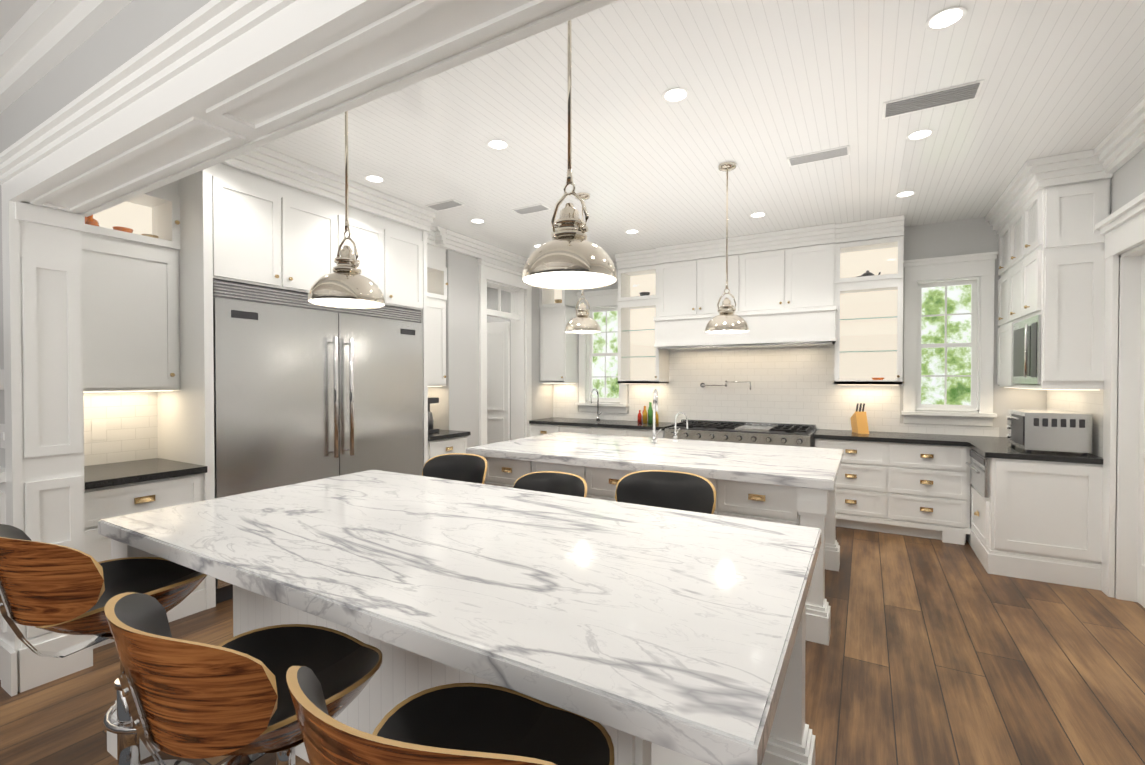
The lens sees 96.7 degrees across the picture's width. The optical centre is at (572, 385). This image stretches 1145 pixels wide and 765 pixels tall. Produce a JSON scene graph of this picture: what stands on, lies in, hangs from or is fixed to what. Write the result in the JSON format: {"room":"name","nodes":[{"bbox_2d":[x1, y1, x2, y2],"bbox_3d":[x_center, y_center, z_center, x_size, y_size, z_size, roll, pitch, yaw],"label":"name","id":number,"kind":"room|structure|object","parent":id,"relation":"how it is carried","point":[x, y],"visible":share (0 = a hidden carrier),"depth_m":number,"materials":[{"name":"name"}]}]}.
{"room":"kitchen","nodes":[
{"label":"kitchen","id":0,"kind":"room"},
{"bbox_2d":[0,0,132,112],"bbox_3d":[-2.893,-1.407,-0.259,11.000,0.240,4.865,0,1,30],"label":"ceiling","id":1,"kind":"structure","parent":0,"point":[39,39],"depth_m":2.02,"materials":[{"name":"white paint"}]},
{"bbox_2d":[0,0,210,467],"bbox_3d":[-2.275,-0.079,2.336,9.500,3.040,0.220,0,1,30],"label":"wall","id":2,"kind":"structure","parent":0,"point":[131,29],"depth_m":1.96,"materials":[{"name":"grey paint"}]},
{"bbox_2d":[0,369,3,389],"bbox_3d":[-2.881,-0.032,2.547,0.200,0.100,0.028,0,1,30],"label":"light switch","id":3,"kind":"object","parent":2,"relation":"attached to","point":[1,370],"depth_m":2.49,"materials":[{"name":"white plastic"}]},
{"bbox_2d":[0,423,4,448],"bbox_3d":[-2.804,0.248,2.513,0.110,0.120,0.017,0,1,30],"label":"light switch","id":4,"kind":"object","parent":2,"relation":"attached to","point":[2,435],"depth_m":2.51,"materials":[{"name":"white plastic"}]},
{"bbox_2d":[0,0,617,696],"bbox_3d":[-2.331,-0.080,2.389,9.350,3.040,0.426,0,1,30],"label":"trim","id":5,"kind":"structure","parent":2,"relation":"attached to","point":[212,82],"depth_m":1.81,"materials":[{"name":"white wood"}]},
{"bbox_2d":[428,249,463,430],"bbox_3d":[-1.454,-0.122,5.706,0.360,3.040,0.190,0,1,30],"label":"wall","id":6,"kind":"structure","parent":0,"point":[456,408],"depth_m":5.59,"materials":[{"name":"grey paint"}]},
{"bbox_2d":[460,253,552,447],"bbox_3d":[-0.865,-0.133,6.609,0.240,3.040,1.935,0,1,30],"label":"wall","id":7,"kind":"structure","parent":0,"point":[542,394],"depth_m":5.88,"materials":[{"name":"grey paint"}]},
{"bbox_2d":[435,226,531,445],"bbox_3d":[-0.959,-0.130,6.383,0.421,3.040,2.421,0,1,30],"label":"door frame","id":8,"kind":"structure","parent":7,"relation":"attached to","point":[499,268],"depth_m":6.44,"materials":[{"name":"white wood"}]},
{"bbox_2d":[487,321,509,443],"bbox_3d":[-1.199,0.251,7.045,0.790,2.240,0.052,0,1,30],"label":"pantry door","id":9,"kind":"structure","parent":7,"relation":"in","point":[498,381],"depth_m":6.91,"materials":[{"name":"white wood"}]},
{"bbox_2d":[0,526,1144,764],"bbox_3d":[-1.450,1.472,2.284,11.000,0.060,10.650,0,1,30],"label":"floor","id":10,"kind":"structure","parent":0,"point":[936,652],"depth_m":2.52,"materials":[{"name":"brown wood"}]},
{"bbox_2d":[0,524,206,764],"bbox_3d":[-1.546,0.934,1.720,0.552,1.030,0.594,0,1,30],"label":"stool","id":11,"kind":"object","parent":10,"relation":"on","point":[56,588],"visible":0.77,"depth_m":1.51,"materials":[{"name":"brown wood"}]},
{"bbox_2d":[104,592,381,764],"bbox_3d":[-0.752,0.959,1.263,0.552,0.990,0.594,0,1,30],"label":"stool","id":12,"kind":"object","parent":10,"relation":"on","point":[198,700],"visible":0.92,"depth_m":1.01,"materials":[{"name":"brown wood"}]},
{"bbox_2d":[81,146,470,648],"bbox_3d":[-2.116,-0.102,4.171,0.776,3.038,3.110,0,1,30],"label":"cabinet","id":13,"kind":"object","parent":10,"relation":"on","point":[156,262],"visible":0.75,"depth_m":3.35,"materials":[{"name":"white wood"}]},
{"bbox_2d":[428,397,438,432],"bbox_3d":[-1.535,0.302,5.290,0.200,0.360,0.200,0,1,30],"label":"coffee maker","id":14,"kind":"object","parent":13,"relation":"on","point":[432,400],"visible":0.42,"depth_m":5.25,"materials":[{"name":"grey plastic"}]},
{"bbox_2d":[213,280,422,603],"bbox_3d":[-2.110,0.360,4.205,0.727,2.115,1.785,0,1,30],"label":"fridge","id":15,"kind":"object","parent":10,"relation":"on","point":[305,390],"visible":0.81,"depth_m":3.83,"materials":[{"name":"silver metal"}]},
{"bbox_2d":[286,666,613,764],"bbox_3d":[-0.169,0.953,0.938,0.552,1.010,0.594,0,1,30],"label":"stool","id":16,"kind":"object","parent":10,"relation":"on","point":[467,724],"visible":0.98,"depth_m":1.04,"materials":[{"name":"black leather"}]},
{"bbox_2d":[422,453,486,483],"bbox_3d":[-0.884,0.958,3.373,0.552,0.940,0.594,0,1,30],"label":"stool","id":17,"kind":"object","parent":10,"relation":"on","point":[464,467],"visible":0.1,"depth_m":3.60,"materials":[{"name":"black leather"}]},
{"bbox_2d":[98,470,820,764],"bbox_3d":[-0.471,0.986,1.945,2.470,0.920,1.290,0,1,30],"label":"kitchen island","id":18,"kind":"object","parent":10,"relation":"on","point":[646,635],"visible":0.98,"depth_m":1.45,"materials":[{"name":"white stone"}]},
{"bbox_2d":[530,425,564,436],"bbox_3d":[-0.198,0.942,6.990,0.541,0.880,0.626,0,1,30],"label":"base cabinet","id":19,"kind":"object","parent":10,"relation":"on","point":[535,430],"depth_m":6.72,"materials":[{"name":"white wood"}]},
{"bbox_2d":[529,417,680,428],"bbox_3d":[0.387,0.486,6.633,1.906,0.040,0.651,0,1,30],"label":"countertop","id":20,"kind":"structure","parent":19,"relation":"on","point":[592,422],"depth_m":6.50,"materials":[{"name":"black stone"}]},
{"bbox_2d":[590,388,601,419],"bbox_3d":[0.315,0.248,6.771,0.089,0.432,0.238,0,1,30],"label":"sink faucet","id":21,"kind":"object","parent":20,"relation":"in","point":[598,414],"depth_m":6.85,"materials":[{"name":"silver metal"}]},
{"bbox_2d":[638,410,640,422],"bbox_3d":[0.855,0.387,6.477,0.056,0.160,0.053,0,1,30],"label":"bottle","id":22,"kind":"object","parent":20,"relation":"in","point":[639,414],"depth_m":6.46,"materials":[{"name":"red glass"}]},
{"bbox_2d":[641,406,646,422],"bbox_3d":[0.920,0.363,6.439,0.056,0.210,0.053,0,1,30],"label":"bottle","id":23,"kind":"object","parent":20,"relation":"in","point":[642,417],"depth_m":6.43,"materials":[{"name":"orange"}]},
{"bbox_2d":[648,402,652,422],"bbox_3d":[0.985,0.338,6.401,0.056,0.260,0.053,0,1,30],"label":"bottle","id":24,"kind":"object","parent":20,"relation":"in","point":[650,411],"depth_m":6.38,"materials":[{"name":"green glass"}]},
{"bbox_2d":[656,412,658,423],"bbox_3d":[1.051,0.389,6.364,0.056,0.160,0.053,0,1,30],"label":"bottle","id":25,"kind":"object","parent":20,"relation":"in","point":[657,416],"depth_m":6.34,"materials":[{"name":"yellow glass"}]},
{"bbox_2d":[513,471,586,497],"bbox_3d":[-0.219,0.993,2.991,0.552,0.880,0.594,0,1,30],"label":"stool","id":26,"kind":"object","parent":10,"relation":"on","point":[563,483],"visible":0.12,"depth_m":3.22,"materials":[{"name":"black leather"}]},
{"bbox_2d":[565,425,596,433],"bbox_3d":[0.187,0.945,6.768,0.607,0.880,0.626,0,1,30],"label":"base cabinet","id":27,"kind":"object","parent":10,"relation":"on","point":[584,429],"depth_m":6.46,"materials":[{"name":"white wood"}]},
{"bbox_2d":[597,429,632,435],"bbox_3d":[0.600,0.948,6.531,0.606,0.880,0.626,0,1,30],"label":"base cabinet","id":28,"kind":"object","parent":10,"relation":"on","point":[619,432],"depth_m":6.20,"materials":[{"name":"white wood"}]},
{"bbox_2d":[633,429,664,437],"bbox_3d":[0.984,0.951,6.309,0.542,0.880,0.626,0,1,30],"label":"base cabinet","id":29,"kind":"object","parent":10,"relation":"on","point":[636,432],"depth_m":6.00,"materials":[{"name":"white wood"}]},
{"bbox_2d":[466,432,842,645],"bbox_3d":[0.633,0.959,4.073,2.660,0.920,1.440,0,1,30],"label":"kitchen island","id":30,"kind":"object","parent":10,"relation":"on","point":[793,485],"visible":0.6,"depth_m":3.51,"materials":[{"name":"white stone"}]},
{"bbox_2d":[651,388,660,441],"bbox_3d":[0.713,0.257,4.388,0.128,0.473,0.224,0,1,30],"label":"island faucet","id":31,"kind":"object","parent":30,"relation":"on","point":[655,407],"visible":1,"depth_m":4.46,"materials":[{"name":"silver metal"}]},
{"bbox_2d":[673,412,687,441],"bbox_3d":[0.955,0.359,4.468,0.149,0.268,0.104,0,1,30],"label":"filter faucet","id":32,"kind":"object","parent":30,"relation":"on","point":[675,438],"visible":1,"depth_m":4.46,"materials":[{"name":"silver metal"}]},
{"bbox_2d":[615,470,715,513],"bbox_3d":[0.427,0.962,2.642,0.551,0.950,0.594,0,1,30],"label":"stool","id":33,"kind":"object","parent":10,"relation":"on","point":[679,490],"visible":0.19,"depth_m":2.85,"materials":[{"name":"black leather"}]},
{"bbox_2d":[665,419,815,446],"bbox_3d":[1.869,0.913,5.728,1.520,0.970,0.718,0,1,30],"label":"range","id":34,"kind":"object","parent":10,"relation":"on","point":[788,434],"visible":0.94,"depth_m":5.54,"materials":[{"name":"silver metal"}]},
{"bbox_2d":[813,437,888,532],"bbox_3d":[2.859,0.964,5.230,0.625,0.880,0.626,0,1,30],"label":"base cabinet","id":35,"kind":"object","parent":10,"relation":"on","point":[862,482],"depth_m":4.91,"materials":[{"name":"white wood"}]},
{"bbox_2d":[889,441,968,544],"bbox_3d":[3.401,0.968,4.918,0.625,0.880,0.626,0,1,30],"label":"base cabinet","id":36,"kind":"object","parent":10,"relation":"on","point":[929,484],"depth_m":4.64,"materials":[{"name":"white wood"}]},
{"bbox_2d":[969,449,1102,589],"bbox_3d":[3.602,0.980,4.003,0.656,0.880,0.720,0,1,30],"label":"base cabinet","id":37,"kind":"object","parent":10,"relation":"on","point":[1031,518],"depth_m":3.71,"materials":[{"name":"white wood"}]},
{"bbox_2d":[813,429,1010,444],"bbox_3d":[3.400,0.508,4.899,1.906,0.040,0.651,0,1,30],"label":"countertop","id":38,"kind":"structure","parent":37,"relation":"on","point":[822,434],"depth_m":4.88,"materials":[{"name":"black stone"}]},
{"bbox_2d":[850,403,868,433],"bbox_3d":[2.961,0.331,5.247,0.100,0.305,0.231,0,1,10],"label":"knife block","id":39,"kind":"object","parent":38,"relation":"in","point":[859,423],"visible":1,"depth_m":5.20,"materials":[{"name":"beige wood"}]},
{"bbox_2d":[969,441,1102,460],"bbox_3d":[3.591,0.520,3.994,0.671,0.040,0.725,0,1,30],"label":"countertop","id":40,"kind":"structure","parent":37,"relation":"on","point":[986,448],"depth_m":3.83,"materials":[{"name":"black stone"}]},
{"bbox_2d":[1006,409,1092,454],"bbox_3d":[3.676,0.349,3.973,0.413,0.300,0.523,0,1,30],"label":"toaster oven","id":41,"kind":"object","parent":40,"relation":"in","point":[1054,430],"visible":1,"depth_m":3.76,"materials":[{"name":"silver metal"}]},
{"bbox_2d":[262,0,1144,262],"bbox_3d":[0.008,-1.665,4.328,7.850,0.080,5.585,0,1,30],"label":"ceiling","id":42,"kind":"structure","parent":0,"point":[771,86],"depth_m":3.06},
{"bbox_2d":[307,111,384,308],"bbox_3d":[-0.980,-0.977,2.208,0.312,1.238,0.312,0,1,30],"label":"pendant light","id":43,"kind":"object","parent":42,"relation":"hanging from","point":[345,284],"visible":0.85,"depth_m":2.17,"materials":[{"name":"silver metal"}]},
{"bbox_2d":[364,175,384,182],"bbox_3d":[-1.548,-1.618,3.982,0.144,0.005,0.147,0,1,30],"label":"recessed light","id":44,"kind":"object","parent":42,"relation":"in","point":[371,178],"depth_m":3.99,"materials":[{"name":"white"}]},
{"bbox_2d":[426,199,464,210],"bbox_3d":[-1.145,-1.621,4.580,0.330,0.011,0.160,0,1,30],"label":"ceiling vent","id":45,"kind":"object","parent":42,"relation":"in","point":[452,203],"depth_m":4.56,"materials":[{"name":"white metal"}]},
{"bbox_2d":[470,219,484,223],"bbox_3d":[-0.939,-1.631,5.038,0.140,0.005,0.138,0,1,30],"label":"recessed light","id":46,"kind":"object","parent":42,"relation":"in","point":[477,221],"depth_m":5.05,"materials":[{"name":"white"}]},
{"bbox_2d":[487,140,508,149],"bbox_3d":[-0.498,-1.610,3.400,0.144,0.005,0.147,0,1,30],"label":"recessed light","id":47,"kind":"object","parent":42,"relation":"in","point":[493,144],"depth_m":3.41,"materials":[{"name":"white"}]},
{"bbox_2d":[512,204,550,214],"bbox_3d":[-0.377,-1.623,4.691,0.330,0.011,0.160,0,1,30],"label":"ceiling vent","id":48,"kind":"object","parent":42,"relation":"in","point":[539,207],"depth_m":4.67,"materials":[{"name":"white metal"}]},
{"bbox_2d":[522,20,616,289],"bbox_3d":[-0.010,-0.965,1.649,0.312,1.248,0.312,0,1,30],"label":"pendant light","id":49,"kind":"object","parent":42,"relation":"hanging from","point":[569,256],"visible":1,"depth_m":1.61,"materials":[{"name":"silver metal"}]},
{"bbox_2d":[564,193,600,333],"bbox_3d":[0.086,-1.041,4.340,0.312,1.163,0.312,0,1,30],"label":"pendant light","id":50,"kind":"object","parent":42,"relation":"hanging from","point":[582,322],"visible":0.98,"depth_m":4.28,"materials":[{"name":"silver metal"}]},
{"bbox_2d":[662,88,689,102],"bbox_3d":[0.570,-1.603,2.808,0.146,0.005,0.145,0,1,30],"label":"recessed light","id":51,"kind":"object","parent":42,"relation":"in","point":[674,96],"depth_m":2.81,"materials":[{"name":"white"}]},
{"bbox_2d":[705,162,748,333],"bbox_3d":[1.134,-1.006,3.737,0.312,1.218,0.312,0,1,30],"label":"pendant light","id":52,"kind":"object","parent":42,"relation":"hanging from","point":[727,320],"visible":1,"depth_m":3.70,"materials":[{"name":"silver metal"}]},
{"bbox_2d":[750,213,765,217],"bbox_3d":[1.769,-1.629,4.851,0.140,0.005,0.138,0,1,30],"label":"recessed light","id":53,"kind":"object","parent":42,"relation":"in","point":[754,215],"depth_m":4.86,"materials":[{"name":"white"}]},
{"bbox_2d":[787,145,849,166],"bbox_3d":[1.726,-1.609,3.573,0.390,0.011,0.160,0,1,30],"label":"ceiling vent","id":54,"kind":"object","parent":42,"relation":"in","point":[845,150],"depth_m":3.56,"materials":[{"name":"white metal"}]},
{"bbox_2d":[895,191,915,197],"bbox_3d":[2.817,-1.622,4.306,0.142,0.005,0.141,0,1,30],"label":"recessed light","id":55,"kind":"object","parent":42,"relation":"in","point":[909,193],"depth_m":4.31,"materials":[{"name":"white"}]},
{"bbox_2d":[906,129,933,140],"bbox_3d":[2.227,-1.609,3.262,0.144,0.005,0.145,0,1,30],"label":"recessed light","id":56,"kind":"object","parent":42,"relation":"in","point":[922,134],"depth_m":3.27,"materials":[{"name":"white"}]},
{"bbox_2d":[882,79,983,118],"bbox_3d":[2.006,-1.599,2.858,0.450,0.011,0.200,0,1,30],"label":"ceiling vent","id":57,"kind":"object","parent":42,"relation":"in","point":[940,97],"depth_m":2.84,"materials":[{"name":"white metal"}]},
{"bbox_2d":[925,7,966,30],"bbox_3d":[1.623,-1.595,2.213,0.146,0.005,0.148,0,1,30],"label":"recessed light","id":58,"kind":"object","parent":42,"relation":"in","point":[946,19],"depth_m":2.21,"materials":[{"name":"white"}]},
{"bbox_2d":[487,217,1046,439],"bbox_3d":[1.292,-0.133,6.577,7.850,3.040,0.160,0,1,30],"label":"wall","id":59,"kind":"structure","parent":0,"point":[959,237],"depth_m":5.01,"materials":[{"name":"grey paint"}]},
{"bbox_2d":[539,305,577,384],"bbox_3d":[-0.190,-0.560,7.116,0.411,1.040,0.366,0,1,30],"label":"upper cabinet","id":60,"kind":"object","parent":59,"relation":"attached to","point":[558,348],"depth_m":6.97,"materials":[{"name":"white wood"}]},
{"bbox_2d":[575,289,628,412],"bbox_3d":[0.435,-0.468,7.008,0.770,1.660,0.240,0,1,30],"label":"window","id":61,"kind":"structure","parent":59,"relation":"in","point":[602,300],"depth_m":7.06,"materials":[{"name":"white wood"}]},
{"bbox_2d":[617,249,656,276],"bbox_3d":[0.910,-1.561,6.482,0.555,0.178,0.346,0,1,30],"label":"crown molding","id":62,"kind":"structure","parent":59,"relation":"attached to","point":[631,264],"depth_m":6.30,"materials":[{"name":"white wood"}]},
{"bbox_2d":[700,381,750,389],"bbox_3d":[1.829,-0.009,6.099,0.619,0.105,0.109,0,1,30],"label":"pot filler","id":63,"kind":"object","parent":59,"relation":"attached to","point":[702,385],"visible":0.98,"depth_m":6.05,"materials":[{"name":"silver metal"}]},
{"bbox_2d":[657,225,836,316],"bbox_3d":[1.953,-1.223,5.856,1.918,0.838,0.396,0,1,30],"label":"upper cabinet","id":64,"kind":"object","parent":59,"relation":"attached to","point":[794,268],"depth_m":5.60,"materials":[{"name":"white wood"}]},
{"bbox_2d":[653,305,840,348],"bbox_3d":[1.935,-0.633,5.822,1.928,0.340,0.486,0,1,30],"label":"range hood","id":65,"kind":"object","parent":59,"relation":"attached to","point":[819,311],"depth_m":5.50,"materials":[{"name":"white wood"}]},
{"bbox_2d":[901,251,998,425],"bbox_3d":[3.750,-0.444,5.100,0.760,1.660,0.240,0,1,30],"label":"window","id":66,"kind":"structure","parent":59,"relation":"in","point":[956,270],"depth_m":5.06,"materials":[{"name":"white wood"}]},
{"bbox_2d":[1110,148,1144,596],"bbox_3d":[3.145,-0.080,2.380,0.150,3.040,5.265,0,1,30],"label":"wall","id":67,"kind":"structure","parent":0,"point":[1127,184],"depth_m":3.29,"materials":[{"name":"grey paint"}]},
{"bbox_2d":[997,197,1072,388],"bbox_3d":[4.088,-0.806,4.535,0.366,1.638,0.566,0,1,30],"label":"upper cabinet","id":68,"kind":"object","parent":67,"relation":"attached to","point":[1056,340],"depth_m":4.39,"materials":[{"name":"white wood"}]},
{"bbox_2d":[1012,315,1040,383],"bbox_3d":[3.701,-0.270,4.005,0.300,0.510,0.740,0,1,30],"label":"microwave","id":69,"kind":"object","parent":68,"relation":"in","point":[1026,351],"visible":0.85,"depth_m":3.91,"materials":[{"name":"silver metal"}]},
{"bbox_2d":[1009,185,1068,324],"bbox_3d":[3.869,-1.076,4.151,0.366,1.088,0.311,0,1,30],"label":"upper cabinet","id":70,"kind":"object","parent":67,"relation":"attached to","point":[1015,265],"depth_m":4.30,"materials":[{"name":"white wood"}]},
{"bbox_2d":[1017,153,1112,320],"bbox_3d":[3.682,-1.072,3.826,0.366,1.088,0.439,0,1,30],"label":"upper cabinet","id":71,"kind":"object","parent":67,"relation":"attached to","point":[1063,201],"depth_m":3.62,"materials":[{"name":"white wood"}]},
{"bbox_2d":[1094,98,1144,601],"bbox_3d":[2.739,-0.073,1.847,0.221,3.040,3.935,0,1,30],"label":"trim","id":72,"kind":"structure","parent":67,"relation":"attached to","point":[1122,228],"depth_m":3.38,"materials":[{"name":"white wood"}]},
{"bbox_2d":[1137,254,1144,607],"bbox_3d":[3.545,0.282,3.005,0.055,2.294,0.804,0,1,30],"label":"door frame","id":73,"kind":"structure","parent":67,"relation":"attached to","point":[1141,553],"depth_m":3.29,"materials":[{"name":"white wood"}]},
{"label":"outside","id":74,"kind":"structure","parent":0,"visible":0},
{"bbox_2d":[593,285,970,404],"bbox_3d":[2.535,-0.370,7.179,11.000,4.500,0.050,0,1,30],"label":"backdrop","id":75,"kind":"structure","parent":74,"point":[953,351],"depth_m":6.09,"materials":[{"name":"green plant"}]}
]}

